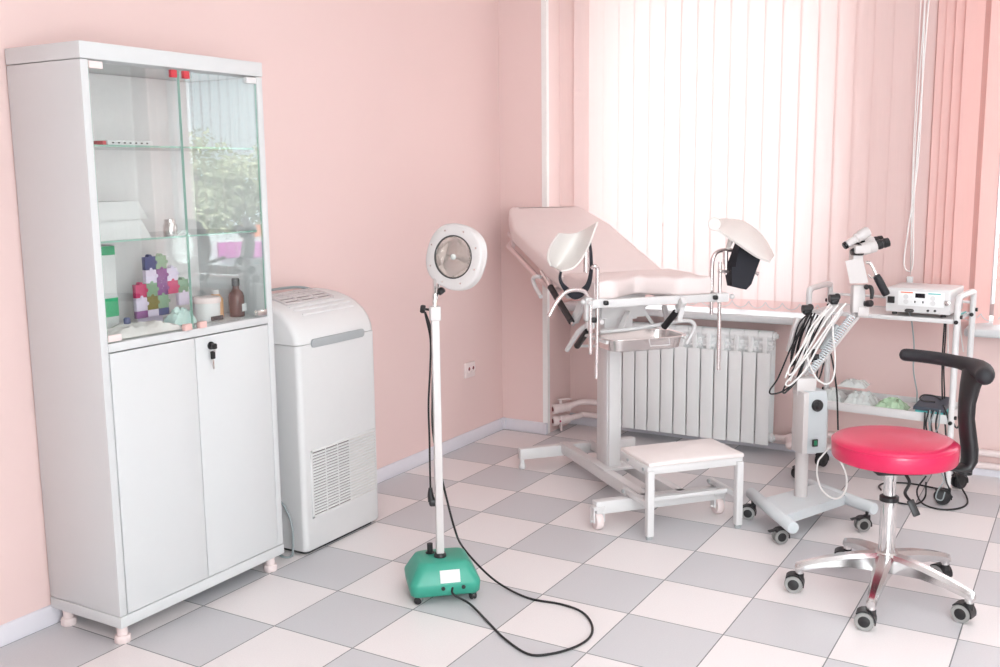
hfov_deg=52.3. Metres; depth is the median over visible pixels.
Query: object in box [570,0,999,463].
wall
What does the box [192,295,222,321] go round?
jar
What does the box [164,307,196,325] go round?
bundle
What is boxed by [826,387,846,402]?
packet
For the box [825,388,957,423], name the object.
shelf
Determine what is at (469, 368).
wall socket
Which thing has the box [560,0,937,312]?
vertical blind
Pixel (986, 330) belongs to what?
window
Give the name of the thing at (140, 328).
bundle
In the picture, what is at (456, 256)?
lamp
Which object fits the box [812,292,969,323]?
shelf
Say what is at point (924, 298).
unit
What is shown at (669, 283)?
seat cushion
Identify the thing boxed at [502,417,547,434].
baseboard
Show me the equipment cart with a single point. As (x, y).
(877, 312)
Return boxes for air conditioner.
[271,286,377,557]
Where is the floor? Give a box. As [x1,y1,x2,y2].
[0,424,999,666]
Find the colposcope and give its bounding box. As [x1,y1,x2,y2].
[742,227,890,543]
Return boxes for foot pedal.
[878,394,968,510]
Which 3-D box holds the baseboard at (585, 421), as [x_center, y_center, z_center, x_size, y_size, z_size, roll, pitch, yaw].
[2.123,0.599,4.523,4.047,0.058,0.018,5,10,30]
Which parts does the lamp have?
clamp knob, dimmer knob, chrome rod, tilt knob, rating plate, bulb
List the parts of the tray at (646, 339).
wire handle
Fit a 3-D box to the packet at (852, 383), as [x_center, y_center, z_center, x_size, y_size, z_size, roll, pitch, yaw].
[1.556,0.214,4.478,0.124,0.030,0.103,5,10,30]
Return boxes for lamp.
[404,223,593,656]
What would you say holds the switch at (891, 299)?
attached to the unit
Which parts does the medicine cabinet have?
instrument strip, glass door, panel, door, door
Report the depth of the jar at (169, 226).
3.10 m
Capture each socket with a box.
[434,551,445,557]
[464,361,475,378]
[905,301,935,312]
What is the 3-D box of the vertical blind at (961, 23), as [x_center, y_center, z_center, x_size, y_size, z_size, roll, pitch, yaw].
[2.432,-0.986,3.951,1.379,1.971,0.063,5,10,30]
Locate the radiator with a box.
[621,321,778,444]
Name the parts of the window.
sill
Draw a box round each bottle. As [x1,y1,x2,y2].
[211,289,223,316]
[228,278,246,316]
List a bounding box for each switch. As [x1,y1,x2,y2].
[812,439,817,446]
[887,296,894,302]
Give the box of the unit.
[886,282,963,402]
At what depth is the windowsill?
4.89 m
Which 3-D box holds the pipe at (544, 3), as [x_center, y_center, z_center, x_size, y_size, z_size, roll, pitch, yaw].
[0.229,-0.811,5.127,0.028,2.700,0.026,5,10,30]
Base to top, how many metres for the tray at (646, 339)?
0.054 m
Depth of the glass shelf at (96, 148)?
3.14 m
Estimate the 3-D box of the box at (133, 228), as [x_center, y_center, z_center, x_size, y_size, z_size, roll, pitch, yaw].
[-1.149,-0.302,2.954,0.162,0.055,0.200,5,10,30]
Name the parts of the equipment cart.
tube frame, tube frame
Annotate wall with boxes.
[0,0,502,624]
[498,0,569,431]
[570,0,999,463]
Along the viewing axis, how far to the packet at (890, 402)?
4.26 m
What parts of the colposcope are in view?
joint knob, tension knob, dial knob, arm, joint knob, post, focus knob, lock lever, handle rod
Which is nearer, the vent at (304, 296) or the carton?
the carton
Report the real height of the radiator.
0.550 m
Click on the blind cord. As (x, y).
(909, 278)
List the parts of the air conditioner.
power cord, duct cord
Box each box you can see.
[98,201,147,220]
[99,219,150,240]
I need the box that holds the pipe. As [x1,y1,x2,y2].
[552,398,999,470]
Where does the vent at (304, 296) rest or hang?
attached to the air conditioner
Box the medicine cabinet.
[5,40,283,644]
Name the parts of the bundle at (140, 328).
vial cap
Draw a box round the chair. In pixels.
[506,206,773,529]
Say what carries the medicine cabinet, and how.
on the floor
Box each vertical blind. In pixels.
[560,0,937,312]
[924,0,999,324]
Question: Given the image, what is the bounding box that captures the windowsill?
[558,301,833,326]
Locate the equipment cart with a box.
[791,281,977,504]
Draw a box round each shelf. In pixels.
[94,146,240,150]
[101,229,250,241]
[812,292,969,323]
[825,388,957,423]
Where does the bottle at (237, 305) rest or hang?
in the medicine cabinet
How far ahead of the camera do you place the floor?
3.31 m
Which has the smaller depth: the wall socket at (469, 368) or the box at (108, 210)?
the box at (108, 210)
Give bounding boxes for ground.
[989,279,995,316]
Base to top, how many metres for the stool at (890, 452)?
0.768 m
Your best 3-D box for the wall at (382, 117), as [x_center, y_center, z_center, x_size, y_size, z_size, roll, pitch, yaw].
[-1.456,-0.459,2.998,0.200,2.700,6.847,5,10,30]
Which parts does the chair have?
backrest frame, release lever, link arm, release lever, backrest, clamp knob, frame, seat frame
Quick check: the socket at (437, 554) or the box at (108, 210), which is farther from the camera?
the socket at (437, 554)
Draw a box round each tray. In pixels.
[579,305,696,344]
[592,329,685,351]
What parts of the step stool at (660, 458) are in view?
leg, frame, leg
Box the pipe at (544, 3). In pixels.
[541,0,549,433]
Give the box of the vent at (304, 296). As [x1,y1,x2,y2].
[272,288,333,304]
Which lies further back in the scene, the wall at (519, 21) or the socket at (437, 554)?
the wall at (519, 21)
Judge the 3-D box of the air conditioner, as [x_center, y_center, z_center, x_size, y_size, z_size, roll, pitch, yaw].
[-0.718,0.300,3.795,0.292,0.937,0.484,5,10,30]
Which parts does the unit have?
grey cord, control panel, black cord, white cord, white cord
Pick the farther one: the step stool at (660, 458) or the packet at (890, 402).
the packet at (890, 402)
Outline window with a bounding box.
[964,154,999,338]
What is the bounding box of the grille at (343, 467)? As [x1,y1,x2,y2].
[310,428,376,518]
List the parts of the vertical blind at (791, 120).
chain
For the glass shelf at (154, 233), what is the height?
0.005 m
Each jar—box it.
[163,219,177,235]
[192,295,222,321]
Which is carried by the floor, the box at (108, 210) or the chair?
the chair
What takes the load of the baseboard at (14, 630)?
attached to the wall at (382, 117)
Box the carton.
[101,245,118,328]
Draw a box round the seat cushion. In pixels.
[564,269,710,298]
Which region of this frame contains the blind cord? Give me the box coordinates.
[903,0,929,282]
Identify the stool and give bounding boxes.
[620,438,743,540]
[784,349,994,630]
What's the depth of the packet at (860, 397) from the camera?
4.34 m
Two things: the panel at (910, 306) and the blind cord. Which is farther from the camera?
the blind cord
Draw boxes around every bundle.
[107,317,181,338]
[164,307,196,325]
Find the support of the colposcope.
on the floor
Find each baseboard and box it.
[0,417,502,646]
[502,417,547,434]
[569,412,999,477]
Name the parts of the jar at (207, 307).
lid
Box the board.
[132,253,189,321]
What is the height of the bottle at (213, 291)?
0.093 m
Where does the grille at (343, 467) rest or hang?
attached to the air conditioner
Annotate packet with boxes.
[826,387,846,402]
[838,378,869,388]
[844,390,878,405]
[875,397,910,409]

